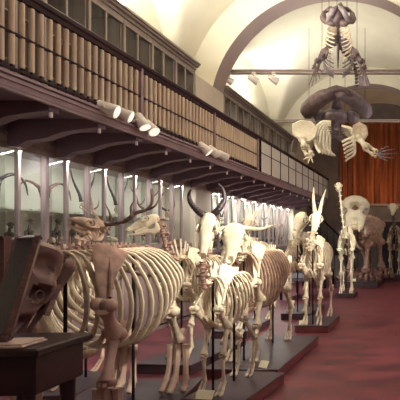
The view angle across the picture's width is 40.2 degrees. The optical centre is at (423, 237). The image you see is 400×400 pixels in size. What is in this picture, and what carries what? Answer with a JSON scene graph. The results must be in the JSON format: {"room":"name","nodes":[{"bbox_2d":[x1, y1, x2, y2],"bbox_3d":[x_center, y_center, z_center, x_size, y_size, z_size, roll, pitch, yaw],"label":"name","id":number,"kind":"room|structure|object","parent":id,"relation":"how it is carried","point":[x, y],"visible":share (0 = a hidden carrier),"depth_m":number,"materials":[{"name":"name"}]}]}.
{"room":"museum","nodes":[
{"label":"museum","id":0,"kind":"room"},
{"bbox_2d":[0,274,399,399],"bbox_3d":[-2.050,1.700,9.050,6.700,0.200,22.500,0,0,0],"label":"floor","id":1,"kind":"structure","parent":0,"point":[358,358],"depth_m":6.52,"materials":[{"name":"carpet"}]},
{"bbox_2d":[0,124,48,332],"bbox_3d":[-4.865,0.170,5.105,0.650,2.860,0.690,0,0,0],"label":"display cabinet","id":2,"kind":"object","parent":1,"relation":"on","point":[38,149],"visible":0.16,"depth_m":5.10,"materials":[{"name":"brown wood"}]},
{"bbox_2d":[4,222,13,237],"bbox_3d":[-4.933,-0.046,5.361,0.272,0.290,0.120,0,0,40],"label":"skeleton","id":3,"kind":"object","parent":2,"relation":"on","point":[10,224],"visible":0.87,"depth_m":5.36,"materials":[{"name":"black metal"}]},
{"bbox_2d":[0,173,27,206],"bbox_3d":[-4.849,-0.557,5.088,0.170,0.412,0.625,0,0,29],"label":"horns","id":4,"kind":"object","parent":2,"relation":"on","point":[2,177],"visible":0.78,"depth_m":5.22},
{"bbox_2d":[0,207,29,210],"bbox_3d":[-4.950,-0.340,5.105,0.380,0.020,0.650,0,0,0],"label":"shelf","id":5,"kind":"object","parent":2,"relation":"attached to","point":[1,208],"depth_m":5.22,"materials":[{"name":"paint"}]},
{"bbox_2d":[0,140,90,349],"bbox_3d":[-4.865,0.170,5.795,0.650,2.860,0.690,0,0,0],"label":"display cabinet","id":6,"kind":"object","parent":1,"relation":"on","point":[35,168],"visible":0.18,"depth_m":5.70,"materials":[{"name":"clear glass"}]},
{"bbox_2d":[24,218,33,235],"bbox_3d":[-4.934,-0.073,5.631,0.273,0.343,0.120,0,0,40],"label":"skeleton","id":7,"kind":"object","parent":6,"relation":"on","point":[28,231],"visible":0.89,"depth_m":5.63,"materials":[{"name":"black metal"}]},
{"bbox_2d":[11,209,73,213],"bbox_3d":[-4.950,-0.340,5.795,0.380,0.020,0.650,0,0,0],"label":"shelf","id":8,"kind":"object","parent":6,"relation":"attached to","point":[32,211],"depth_m":5.82,"materials":[{"name":"paint"}]},
{"bbox_2d":[21,179,70,210],"bbox_3d":[-4.854,-0.543,5.780,0.160,0.384,0.582,0,0,29],"label":"horns","id":9,"kind":"object","parent":6,"relation":"on","point":[36,185],"visible":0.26,"depth_m":5.80},
{"bbox_2d":[49,237,55,244],"bbox_3d":[-4.897,0.052,5.931,0.213,0.126,0.096,0,0,40],"label":"skull","id":10,"kind":"object","parent":6,"relation":"on","point":[52,239],"visible":0.8,"depth_m":5.90},
{"bbox_2d":[51,219,61,244],"bbox_3d":[-4.934,-0.079,6.051,0.273,0.356,0.120,0,0,40],"label":"skeleton","id":11,"kind":"object","parent":6,"relation":"on","point":[55,232],"visible":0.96,"depth_m":6.06,"materials":[{"name":"black metal"}]},
{"bbox_2d":[57,237,62,245],"bbox_3d":[-4.815,0.052,5.994,0.211,0.125,0.094,0,0,32],"label":"skull","id":12,"kind":"object","parent":6,"relation":"on","point":[60,239],"visible":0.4,"depth_m":5.98},
{"bbox_2d":[0,332,92,399],"bbox_3d":[-2.375,1.050,2.172,1.250,1.100,0.380,0,0,-3],"label":"desk","id":13,"kind":"object","parent":1,"relation":"on","point":[27,372],"visible":1,"depth_m":2.12,"materials":[{"name":"brown wood"}]},
{"bbox_2d":[0,236,10,284],"bbox_3d":[-2.377,0.245,2.360,0.385,0.510,0.040,0,0,0],"label":"framed display","id":14,"kind":"object","parent":13,"relation":"on","point":[5,241],"visible":0.48,"depth_m":2.34,"materials":[{"name":"brown wood"}]},
{"bbox_2d":[0,235,42,341],"bbox_3d":[-2.244,0.242,2.170,0.712,0.516,0.257,0,0,0],"label":"framed display","id":15,"kind":"object","parent":13,"relation":"on","point":[21,261],"visible":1,"depth_m":2.16,"materials":[{"name":"brown wood"}]},
{"bbox_2d":[0,337,46,348],"bbox_3d":[-1.988,0.489,2.089,0.340,0.020,0.160,0,0,-6],"label":"open book","id":16,"kind":"object","parent":13,"relation":"on","point":[16,343],"visible":0.91,"depth_m":2.08,"materials":[{"name":"paper"}]},
{"bbox_2d":[42,370,119,399],"bbox_3d":[-3.620,1.540,4.620,0.566,0.120,0.816,0,0,-6],"label":"plinth","id":17,"kind":"object","parent":1,"relation":"on","point":[83,383],"visible":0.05,"depth_m":4.55,"materials":[{"name":"paint"}]},
{"bbox_2d":[49,152,124,350],"bbox_3d":[-4.865,0.170,6.485,0.650,2.860,0.690,0,0,0],"label":"display cabinet","id":18,"kind":"object","parent":1,"relation":"on","point":[81,174],"visible":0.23,"depth_m":6.37,"materials":[{"name":"clear glass"}]},
{"bbox_2d":[69,222,75,243],"bbox_3d":[-4.934,-0.068,6.321,0.272,0.333,0.120,0,0,40],"label":"skeleton","id":19,"kind":"object","parent":18,"relation":"on","point":[72,233],"visible":0.65,"depth_m":6.34,"materials":[{"name":"black metal"}]},
{"bbox_2d":[70,167,94,212],"bbox_3d":[-4.855,-0.671,6.426,0.157,0.640,0.315,0,0,29],"label":"horns","id":20,"kind":"object","parent":18,"relation":"on","point":[73,181],"visible":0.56,"depth_m":6.39},
{"bbox_2d":[58,212,108,215],"bbox_3d":[-4.950,-0.340,6.485,0.380,0.020,0.650,0,0,0],"label":"shelf","id":21,"kind":"object","parent":18,"relation":"attached to","point":[75,213],"depth_m":6.32,"materials":[{"name":"paint"}]},
{"bbox_2d":[9,239,189,399],"bbox_3d":[-2.563,0.738,3.570,0.963,1.485,2.014,0,0,-5],"label":"skeleton","id":22,"kind":"object","parent":1,"relation":"on","point":[54,267],"visible":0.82,"depth_m":3.36,"materials":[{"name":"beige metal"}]},
{"bbox_2d":[47,190,159,391],"bbox_3d":[-3.379,0.489,4.515,1.407,1.982,0.940,0,0,45],"label":"skeleton","id":23,"kind":"object","parent":1,"relation":"on","point":[99,227],"visible":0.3,"depth_m":4.52,"materials":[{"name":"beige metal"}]},
{"bbox_2d":[91,162,150,332],"bbox_3d":[-4.865,0.170,7.175,0.650,2.860,0.690,0,0,0],"label":"display cabinet","id":24,"kind":"object","parent":1,"relation":"on","point":[96,190],"visible":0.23,"depth_m":7.16,"materials":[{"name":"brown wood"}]},
{"bbox_2d":[106,236,117,242],"bbox_3d":[-4.805,0.041,6.962,0.252,0.153,0.141,0,0,14],"label":"skull","id":25,"kind":"object","parent":24,"relation":"on","point":[110,239],"visible":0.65,"depth_m":6.93},
{"bbox_2d":[91,215,137,217],"bbox_3d":[-4.950,-0.340,7.175,0.380,0.020,0.650,0,0,0],"label":"shelf","id":26,"kind":"object","parent":24,"relation":"attached to","point":[113,216],"depth_m":6.99,"materials":[{"name":"paint"}]},
{"bbox_2d":[106,174,127,214],"bbox_3d":[-4.854,-0.679,7.146,0.160,0.656,0.323,0,0,29],"label":"horns","id":27,"kind":"object","parent":24,"relation":"on","point":[109,187],"visible":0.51,"depth_m":7.11},
{"bbox_2d":[76,378,201,399],"bbox_3d":[-2.670,1.540,3.700,1.016,0.120,2.016,0,0,-10],"label":"plinth","id":28,"kind":"object","parent":1,"relation":"on","point":[144,389],"visible":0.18,"depth_m":4.34,"materials":[{"name":"paint"}]},
{"bbox_2d":[115,175,172,330],"bbox_3d":[-4.865,0.170,7.865,0.650,2.860,0.690,0,0,0],"label":"display cabinet","id":29,"kind":"object","parent":1,"relation":"on","point":[128,195],"visible":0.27,"depth_m":7.79,"materials":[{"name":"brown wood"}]},
{"bbox_2d":[130,184,157,215],"bbox_3d":[-4.857,-0.644,7.857,0.152,0.586,0.498,0,0,29],"label":"horns","id":30,"kind":"object","parent":29,"relation":"on","point":[138,204],"visible":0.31,"depth_m":7.80},
{"bbox_2d":[141,180,191,322],"bbox_3d":[-4.865,0.170,8.555,0.650,2.860,0.690,0,0,0],"label":"display cabinet","id":31,"kind":"object","parent":1,"relation":"on","point":[186,314],"visible":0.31,"depth_m":8.53,"materials":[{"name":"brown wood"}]},
{"bbox_2d":[162,192,174,218],"bbox_3d":[-4.854,-0.612,8.546,0.159,0.521,0.302,0,0,29],"label":"horns","id":32,"kind":"object","parent":31,"relation":"on","point":[164,209],"visible":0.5,"depth_m":8.52},
{"bbox_2d":[126,214,230,357],"bbox_3d":[-2.989,0.606,5.866,0.531,1.767,1.544,0,0,16],"label":"skeleton","id":33,"kind":"object","parent":1,"relation":"on","point":[188,293],"visible":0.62,"depth_m":5.59,"materials":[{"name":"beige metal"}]},
{"bbox_2d":[165,184,210,317],"bbox_3d":[-4.890,0.160,9.360,0.620,2.880,0.680,0,0,0],"label":"display cabinet","id":34,"kind":"object","parent":1,"relation":"on","point":[201,196],"visible":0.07,"depth_m":9.02,"materials":[{"name":"glass"}]},
{"bbox_2d":[0,67,328,209],"bbox_3d":[-4.325,-1.200,8.700,1.730,0.400,15.400,0,0,0],"label":"balcony","id":35,"kind":"object","parent":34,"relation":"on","point":[33,112],"visible":0.92,"depth_m":5.56,"materials":[{"name":"paint"}]},
{"bbox_2d":[2,0,38,81],"bbox_3d":[-4.830,-2.435,5.070,0.700,2.120,0.720,0,0,0],"label":"upper cabinet","id":36,"kind":"object","parent":35,"relation":"on","point":[5,61],"visible":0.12,"depth_m":5.41,"materials":[{"name":"brown wood"}]},
{"bbox_2d":[42,0,85,100],"bbox_3d":[-4.830,-2.435,5.790,0.700,2.120,0.720,0,0,0],"label":"upper cabinet","id":37,"kind":"object","parent":35,"relation":"on","point":[74,9],"visible":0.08,"depth_m":6.13,"materials":[{"name":"brown wood"}]},
{"bbox_2d":[86,0,130,104],"bbox_3d":[-4.830,-2.435,6.510,0.700,2.120,0.720,0,0,0],"label":"upper cabinet","id":38,"kind":"object","parent":35,"relation":"on","point":[104,18],"visible":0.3,"depth_m":6.79,"materials":[{"name":"brown wood"}]},
{"bbox_2d":[96,100,120,118],"bbox_3d":[-3.430,-1.393,4.876,0.248,0.189,0.186,0,0,0],"label":"spotlight","id":39,"kind":"object","parent":35,"relation":"attached to","point":[113,110],"visible":0.86,"depth_m":4.83,"materials":[{"name":"metal"}]},
{"bbox_2d":[117,107,133,122],"bbox_3d":[-3.427,-1.407,5.117,0.232,0.189,0.175,0,0,-7],"label":"spotlight","id":40,"kind":"object","parent":35,"relation":"attached to","point":[127,115],"visible":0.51,"depth_m":5.08,"materials":[{"name":"metal"}]},
{"bbox_2d":[0,0,260,170],"bbox_3d":[-3.500,-1.782,5.275,0.070,0.765,8.550,0,0,0],"label":"balcony railing","id":41,"kind":"object","parent":35,"relation":"on","point":[217,129],"visible":0.91,"depth_m":5.00,"materials":[{"name":"paint"}]},
{"bbox_2d":[121,10,157,119],"bbox_3d":[-4.830,-2.435,7.230,0.700,2.120,0.720,0,0,0],"label":"upper cabinet","id":42,"kind":"object","parent":35,"relation":"on","point":[137,34],"visible":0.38,"depth_m":7.36,"materials":[{"name":"brown wood"}]},
{"bbox_2d":[133,113,150,130],"bbox_3d":[-3.425,-1.408,5.454,0.217,0.221,0.170,0,0,0],"label":"spotlight","id":43,"kind":"object","parent":35,"relation":"attached to","point":[142,123],"visible":0.91,"depth_m":5.41,"materials":[{"name":"metal"}]},
{"bbox_2d":[146,119,159,136],"bbox_3d":[-3.430,-1.378,5.630,0.237,0.216,0.173,0,0,0],"label":"spotlight","id":44,"kind":"object","parent":35,"relation":"attached to","point":[154,130],"visible":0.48,"depth_m":5.60,"materials":[{"name":"metal"}]},
{"bbox_2d":[150,31,180,136],"bbox_3d":[-4.830,-2.435,7.950,0.700,2.120,0.720,0,0,0],"label":"upper cabinet","id":45,"kind":"object","parent":35,"relation":"on","point":[163,52],"visible":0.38,"depth_m":8.03,"materials":[{"name":"brown wood"}]},
{"bbox_2d":[174,49,200,143],"bbox_3d":[-4.830,-2.435,8.670,0.700,2.120,0.720,0,0,0],"label":"upper cabinet","id":46,"kind":"object","parent":35,"relation":"on","point":[185,66],"visible":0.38,"depth_m":8.84,"materials":[{"name":"brown wood"}]},
{"bbox_2d":[197,141,212,155],"bbox_3d":[-3.433,-1.391,7.024,0.253,0.222,0.184,0,0,0],"label":"spotlight","id":47,"kind":"object","parent":35,"relation":"attached to","point":[206,150],"visible":0.88,"depth_m":6.97,"materials":[{"name":"metal"}]},
{"bbox_2d":[194,74,223,145],"bbox_3d":[-4.890,-2.340,9.675,0.620,1.920,1.250,0,0,0],"label":"pilaster","id":48,"kind":"object","parent":35,"relation":"on","point":[203,90],"visible":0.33,"depth_m":9.56,"materials":[{"name":"paint"}]},
{"bbox_2d":[209,145,220,157],"bbox_3d":[-3.441,-1.402,7.340,0.231,0.205,0.205,0,0,-34],"label":"spotlight","id":49,"kind":"object","parent":35,"relation":"attached to","point":[215,153],"visible":0.61,"depth_m":7.30,"materials":[{"name":"metal"}]},
{"bbox_2d":[218,150,229,160],"bbox_3d":[-3.446,-1.396,7.670,0.220,0.170,0.223,0,0,-45],"label":"spotlight","id":50,"kind":"object","parent":35,"relation":"attached to","point":[224,156],"visible":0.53,"depth_m":7.63,"materials":[{"name":"metal"}]},
{"bbox_2d":[223,86,241,160],"bbox_3d":[-4.830,-2.435,10.700,0.700,2.120,0.760,0,0,0],"label":"upper cabinet","id":51,"kind":"object","parent":35,"relation":"on","point":[231,97],"visible":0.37,"depth_m":10.85,"materials":[{"name":"brown wood"}]},
{"bbox_2d":[236,96,253,166],"bbox_3d":[-4.830,-2.435,11.460,0.700,2.120,0.760,0,0,0],"label":"upper cabinet","id":52,"kind":"object","parent":35,"relation":"on","point":[244,106],"visible":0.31,"depth_m":11.55,"materials":[{"name":"brown wood"}]},
{"bbox_2d":[248,106,263,168],"bbox_3d":[-4.830,-2.435,12.220,0.700,2.120,0.760,0,0,0],"label":"upper cabinet","id":53,"kind":"object","parent":35,"relation":"on","point":[255,114],"visible":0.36,"depth_m":12.25,"materials":[{"name":"brown wood"}]},
{"bbox_2d":[259,114,272,174],"bbox_3d":[-4.830,-2.435,12.980,0.700,2.120,0.760,0,0,0],"label":"upper cabinet","id":54,"kind":"object","parent":35,"relation":"on","point":[265,121],"visible":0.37,"depth_m":13.03,"materials":[{"name":"brown wood"}]},
{"bbox_2d":[268,121,280,177],"bbox_3d":[-4.830,-2.435,13.740,0.700,2.120,0.760,0,0,0],"label":"upper cabinet","id":55,"kind":"object","parent":35,"relation":"on","point":[273,129],"visible":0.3,"depth_m":13.78,"materials":[{"name":"brown wood"}]},
{"bbox_2d":[277,127,288,180],"bbox_3d":[-4.830,-2.435,14.500,0.700,2.120,0.760,0,0,0],"label":"upper cabinet","id":56,"kind":"object","parent":35,"relation":"on","point":[282,132],"visible":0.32,"depth_m":14.55,"materials":[{"name":"brown wood"}]},
{"bbox_2d":[284,133,294,183],"bbox_3d":[-4.830,-2.435,15.260,0.700,2.120,0.760,0,0,0],"label":"upper cabinet","id":57,"kind":"object","parent":35,"relation":"on","point":[289,138],"visible":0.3,"depth_m":15.25,"materials":[{"name":"brown wood"}]},
{"bbox_2d":[259,137,328,198],"bbox_3d":[-3.500,-1.782,13.000,0.070,0.765,6.800,0,0,0],"label":"balcony railing","id":58,"kind":"object","parent":35,"relation":"on","point":[275,162],"visible":0.86,"depth_m":11.67,"materials":[{"name":"paint"}]},
{"bbox_2d":[136,339,245,374],"bbox_3d":[-2.990,1.540,5.920,0.696,0.120,1.316,0,0,6],"label":"plinth","id":59,"kind":"object","parent":1,"relation":"on","point":[157,364],"visible":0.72,"depth_m":5.44,"materials":[{"name":"paint"}]},
{"bbox_2d":[195,390,214,399],"bbox_3d":[-2.016,1.443,4.144,0.165,0.072,0.052,0,0,9],"label":"label card","id":60,"kind":"object","parent":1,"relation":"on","point":[201,394],"visible":1,"depth_m":4.14,"materials":[{"name":"beige paper"}]},
{"bbox_2d":[211,188,223,303],"bbox_3d":[-4.865,0.170,10.085,0.650,2.860,0.730,0,0,0],"label":"display cabinet","id":61,"kind":"object","parent":1,"relation":"on","point":[217,251],"visible":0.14,"depth_m":10.07,"materials":[{"name":"clear glass"}]},
{"bbox_2d":[187,183,258,396],"bbox_3d":[-2.013,0.481,4.590,0.418,2.000,1.042,0,0,6],"label":"skeleton","id":62,"kind":"object","parent":1,"relation":"on","point":[207,228],"visible":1,"depth_m":4.29,"materials":[{"name":"beige"}]},
{"bbox_2d":[213,191,238,248],"bbox_3d":[-4.865,0.170,10.815,0.650,2.860,0.730,0,0,0],"label":"display cabinet","id":63,"kind":"object","parent":1,"relation":"on","point":[230,194],"visible":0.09,"depth_m":10.79,"materials":[{"name":"white glass"}]},
{"bbox_2d":[216,199,223,222],"bbox_3d":[-4.861,-0.638,10.839,0.144,0.574,0.283,0,0,29],"label":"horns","id":64,"kind":"object","parent":63,"relation":"on","point":[222,215],"visible":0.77,"depth_m":10.83},
{"bbox_2d":[182,371,284,399],"bbox_3d":[-1.880,1.540,4.550,0.596,0.120,0.896,0,0,7],"label":"plinth","id":65,"kind":"object","parent":1,"relation":"on","point":[260,385],"visible":0.75,"depth_m":4.54,"materials":[{"name":"grey wood"}]},
{"bbox_2d":[220,194,250,246],"bbox_3d":[-4.865,0.170,11.545,0.650,2.860,0.730,0,0,0],"label":"display cabinet","id":66,"kind":"object","parent":1,"relation":"on","point":[241,196],"visible":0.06,"depth_m":11.38,"materials":[{"name":"white glass"}]},
{"bbox_2d":[204,318,269,338],"bbox_3d":[-3.150,1.540,7.750,0.676,0.120,1.216,0,0,0],"label":"plinth","id":67,"kind":"object","parent":1,"relation":"on","point":[218,333],"visible":0.39,"depth_m":7.28,"materials":[{"name":"paint"}]},
{"bbox_2d":[229,197,260,296],"bbox_3d":[-4.865,0.170,12.275,0.650,2.860,0.730,0,0,0],"label":"display cabinet","id":68,"kind":"object","parent":1,"relation":"on","point":[252,198],"visible":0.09,"depth_m":12.22,"materials":[{"name":"white glass"}]},
{"bbox_2d":[219,203,272,329],"bbox_3d":[-2.938,0.444,7.821,0.753,2.076,1.454,0,0,11],"label":"skeleton","id":69,"kind":"object","parent":1,"relation":"on","point":[249,220],"visible":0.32,"depth_m":7.34,"materials":[{"name":"beige"}]},
{"bbox_2d":[241,199,269,291],"bbox_3d":[-4.865,0.170,13.005,0.650,2.860,0.730,0,0,0],"label":"display cabinet","id":70,"kind":"object","parent":1,"relation":"on","point":[246,203],"visible":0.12,"depth_m":12.93,"materials":[{"name":"white glass"}]},
{"bbox_2d":[216,223,294,362],"bbox_3d":[-2.231,0.655,5.933,0.807,1.660,1.814,0,0,-6],"label":"skeleton","id":71,"kind":"object","parent":1,"relation":"on","point":[276,267],"visible":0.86,"depth_m":5.55,"materials":[{"name":"beige"}]},
{"bbox_2d":[202,335,318,378],"bbox_3d":[-2.050,1.540,5.950,0.876,0.120,1.766,0,0,2],"label":"plinth","id":72,"kind":"object","parent":1,"relation":"on","point":[282,355],"visible":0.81,"depth_m":5.74,"materials":[{"name":"grey wood"}]},
{"bbox_2d":[258,360,268,367],"bbox_3d":[-1.831,1.443,5.142,0.120,0.072,0.052,0,0,23],"label":"label card","id":73,"kind":"object","parent":72,"relation":"on","point":[263,364],"visible":1,"depth_m":5.14,"materials":[{"name":"beige paper"}]},
{"bbox_2d":[252,203,277,248],"bbox_3d":[-4.865,0.170,13.735,0.650,2.860,0.730,0,0,0],"label":"display cabinet","id":74,"kind":"object","parent":1,"relation":"on","point":[257,205],"visible":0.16,"depth_m":13.72,"materials":[{"name":"white glass"}]},
{"bbox_2d":[262,205,284,251],"bbox_3d":[-4.865,0.170,14.465,0.650,2.860,0.730,0,0,0],"label":"display cabinet","id":75,"kind":"object","parent":1,"relation":"on","point":[280,247],"visible":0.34,"depth_m":14.45,"materials":[{"name":"white wood"}]},
{"bbox_2d":[270,206,289,274],"bbox_3d":[-4.865,0.170,15.195,0.650,2.860,0.730,0,0,0],"label":"display cabinet","id":76,"kind":"object","parent":1,"relation":"on","point":[287,208],"visible":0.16,"depth_m":15.08,"materials":[{"name":"white glass"}]},
{"bbox_2d":[275,152,298,283],"bbox_3d":[-4.875,-0.700,16.050,0.650,4.600,0.700,0,0,0],"label":"pilaster","id":77,"kind":"object","parent":1,"relation":"on","point":[291,212],"visible":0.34,"depth_m":15.70,"materials":[{"name":"paint"}]},
{"bbox_2d":[280,257,322,299],"bbox_3d":[-3.350,1.075,12.400,0.800,1.050,1.600,0,0,0],"label":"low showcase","id":78,"kind":"object","parent":1,"relation":"on","point":[300,275],"visible":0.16,"depth_m":11.67,"materials":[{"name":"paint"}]},
{"bbox_2d":[288,273,317,281],"bbox_3d":[-3.350,1.075,12.400,0.800,0.105,1.600,0,0,0],"label":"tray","id":79,"kind":"object","parent":78,"relation":"on","point":[300,275],"depth_m":11.65,"materials":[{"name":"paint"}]},
{"bbox_2d":[281,304,323,319],"bbox_3d":[-2.520,1.540,9.450,0.576,0.120,1.316,0,0,0],"label":"plinth","id":80,"kind":"object","parent":1,"relation":"on","point":[299,315],"visible":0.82,"depth_m":8.94,"materials":[{"name":"paint"}]},
{"bbox_2d":[285,212,323,312],"bbox_3d":[-2.495,0.483,9.549,0.570,2.022,1.508,0,0,6],"label":"skeleton","id":81,"kind":"object","parent":1,"relation":"on","point":[299,219],"visible":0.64,"depth_m":9.05,"materials":[{"name":"beige"}]},
{"bbox_2d":[294,315,339,332],"bbox_3d":[-1.900,1.540,8.120,0.576,0.120,1.076,0,0,0],"label":"plinth","id":82,"kind":"object","parent":1,"relation":"on","point":[328,323],"visible":0.93,"depth_m":7.63,"materials":[{"name":"grey wood"}]},
{"bbox_2d":[297,187,333,324],"bbox_3d":[-1.894,0.298,8.169,0.460,2.368,1.383,0,0,1],"label":"skeleton","id":83,"kind":"object","parent":82,"relation":"on","point":[323,255],"visible":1,"depth_m":7.72,"materials":[{"name":"beige"}]},
{"bbox_2d":[301,254,334,287],"bbox_3d":[-3.500,1.075,15.000,0.800,1.050,1.400,0,0,0],"label":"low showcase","id":84,"kind":"object","parent":1,"relation":"on","point":[332,268],"visible":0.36,"depth_m":15.43,"materials":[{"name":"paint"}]},
{"bbox_2d":[305,206,356,277],"bbox_3d":[-3.750,0.061,18.620,2.156,3.079,1.160,0,0,0],"label":"staircase","id":85,"kind":"structure","parent":1,"relation":"on","point":[307,228],"depth_m":18.10,"materials":[{"name":"paint"}]},
{"bbox_2d":[334,182,355,293],"bbox_3d":[-2.146,-0.001,12.361,0.561,2.962,1.313,0,0,-6],"label":"skeleton","id":86,"kind":"object","parent":1,"relation":"on","point":[342,240],"visible":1,"depth_m":12.08,"materials":[{"name":"beige"}]},
{"bbox_2d":[335,291,357,297],"bbox_3d":[-2.120,1.540,12.300,0.536,0.120,0.616,0,0,0],"label":"plinth","id":87,"kind":"object","parent":1,"relation":"on","point":[344,294],"visible":0.93,"depth_m":12.00,"materials":[{"name":"paint"}]},
{"bbox_2d":[336,276,383,287],"bbox_3d":[-2.150,1.500,15.400,1.366,0.200,2.016,0,0,0],"label":"plinth","id":88,"kind":"object","parent":1,"relation":"on","point":[356,284],"visible":0.68,"depth_m":14.40,"materials":[{"name":"paint"}]},
{"bbox_2d":[335,195,394,281],"bbox_3d":[-2.053,0.035,15.323,1.728,2.814,2.954,0,0,16],"label":"skeleton","id":89,"kind":"object","parent":1,"relation":"on","point":[368,230],"visible":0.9,"depth_m":14.79,"materials":[{"name":"beige"}]},
{"bbox_2d":[383,273,399,279],"bbox_3d":[-1.150,1.510,17.800,0.816,0.180,1.416,0,0,0],"label":"plinth","id":90,"kind":"object","parent":1,"relation":"on","point":[397,277],"visible":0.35,"depth_m":17.10,"materials":[{"name":"paint"}]},
{"bbox_2d":[386,203,399,274],"bbox_3d":[-1.161,0.043,17.876,0.621,2.759,1.648,0,0,-1],"label":"skeleton","id":91,"kind":"object","parent":1,"relation":"on","point":[393,207],"visible":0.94,"depth_m":17.40,"materials":[{"name":"beige"}]},
{"bbox_2d":[115,0,306,272],"bbox_3d":[-5.300,-2.200,9.000,0.200,7.600,22.000,0,0,0],"label":"wall","id":92,"kind":"structure","parent":0,"point":[145,9],"depth_m":12.82,"materials":[{"name":"paint"}]},
{"bbox_2d":[152,0,399,164],"bbox_3d":[-1.920,-4.405,9.000,6.640,3.470,22.000,0,0,0],"label":"ceiling","id":93,"kind":"structure","parent":0,"point":[294,40],"depth_m":12.69,"materials":[{"name":"paint"}]},
{"bbox_2d":[194,0,399,92],"bbox_3d":[-1.920,-4.505,10.050,6.840,3.670,0.500,0,0,0],"label":"arch","id":94,"kind":"object","parent":93,"relation":"attached to","point":[242,20],"visible":0.67,"depth_m":9.80,"materials":[{"name":"paint"}]},
{"bbox_2d":[231,69,399,74],"bbox_3d":[-1.970,-3.873,10.500,6.420,0.095,0.100,0,0,0],"label":"tie beam","id":95,"kind":"structure","parent":93,"relation":"attached to","point":[233,71],"depth_m":10.45,"materials":[{"name":"metal"}]},
{"bbox_2d":[227,72,233,84],"bbox_3d":[-4.516,-3.696,10.414,0.242,0.305,0.241,0,0,0],"label":"spotlight","id":96,"kind":"object","parent":95,"relation":"hanging from","point":[230,80],"visible":0.59,"depth_m":10.38,"materials":[{"name":"metal"}]},
{"bbox_2d":[248,72,258,84],"bbox_3d":[-3.939,-3.700,10.414,0.251,0.298,0.237,0,0,0],"label":"spotlight","id":97,"kind":"object","parent":95,"relation":"hanging from","point":[253,79],"visible":1,"depth_m":10.37,"materials":[{"name":"metal"}]},
{"bbox_2d":[268,72,278,84],"bbox_3d":[-3.477,-3.699,10.414,0.250,0.298,0.239,0,0,0],"label":"spotlight","id":98,"kind":"object","parent":95,"relation":"hanging from","point":[272,78],"visible":1,"depth_m":10.37,"materials":[{"name":"metal"}]},
{"bbox_2d":[309,3,369,86],"bbox_3d":[-1.714,-4.513,9.241,1.216,2.914,1.144,0,0,40],"label":"skeleton","id":99,"kind":"object","parent":93,"relation":"hanging from","point":[338,34],"visible":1,"depth_m":9.04,"materials":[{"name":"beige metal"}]},
{"bbox_2d":[282,67,399,153],"bbox_3d":[-1.920,-4.505,16.075,6.840,3.670,0.550,0,0,0],"label":"arch","id":100,"kind":"object","parent":93,"relation":"attached to","point":[391,83],"visible":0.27,"depth_m":15.80,"materials":[{"name":"paint"}]},
{"bbox_2d":[292,85,394,162],"bbox_3d":[-2.485,-3.751,12.270,2.140,3.698,3.454,0,0,-33],"label":"skeleton","id":101,"kind":"object","parent":93,"relation":"hanging from","point":[305,132],"visible":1,"depth_m":11.84,"materials":[{"name":"beige"}]},
{"bbox_2d":[307,103,399,271],"bbox_3d":[-1.970,-2.300,20.100,6.860,7.800,0.200,0,0,0],"label":"wall","id":102,"kind":"structure","parent":0,"point":[328,166],"depth_m":20.00,"materials":[{"name":"paint"}]},
{"bbox_2d":[336,204,399,205],"bbox_3d":[-1.350,-1.470,19.930,5.100,0.100,0.140,0,0,0],"label":"ledge","id":103,"kind":"object","parent":102,"relation":"attached to","point":[336,204],"visible":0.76,"depth_m":19.86,"materials":[{"name":"paint"}]},
{"bbox_2d":[340,123,399,203],"bbox_3d":[-1.360,-3.320,19.875,4.720,3.600,0.158,0,0,0],"label":"curtain","id":104,"kind":"object","parent":102,"relation":"hanging from","point":[377,180],"visible":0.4,"depth_m":19.86,"materials":[{"name":"orange fabric"}]},
{"bbox_2d":[381,220,399,273],"bbox_3d":[-1.250,0.400,19.905,1.500,2.400,0.170,0,0,0],"label":"double door","id":105,"kind":"structure","parent":102,"relation":"in","point":[385,252],"depth_m":19.88,"materials":[{"name":"paint"}]},
{"bbox_3d":[1.360,-2.200,9.000,0.200,7.600,22.000,0,0,0],"label":"wall","id":106,"kind":"structure","parent":0,"visible":0},
{"bbox_2d":[272,119,399,122],"bbox_3d":[-1.970,-3.873,14.900,6.420,0.095,0.100,0,0,0],"label":"tie beam","id":107,"kind":"structure","parent":106,"relation":"attached to","point":[275,120],"depth_m":14.85,"materials":[{"name":"paint"}]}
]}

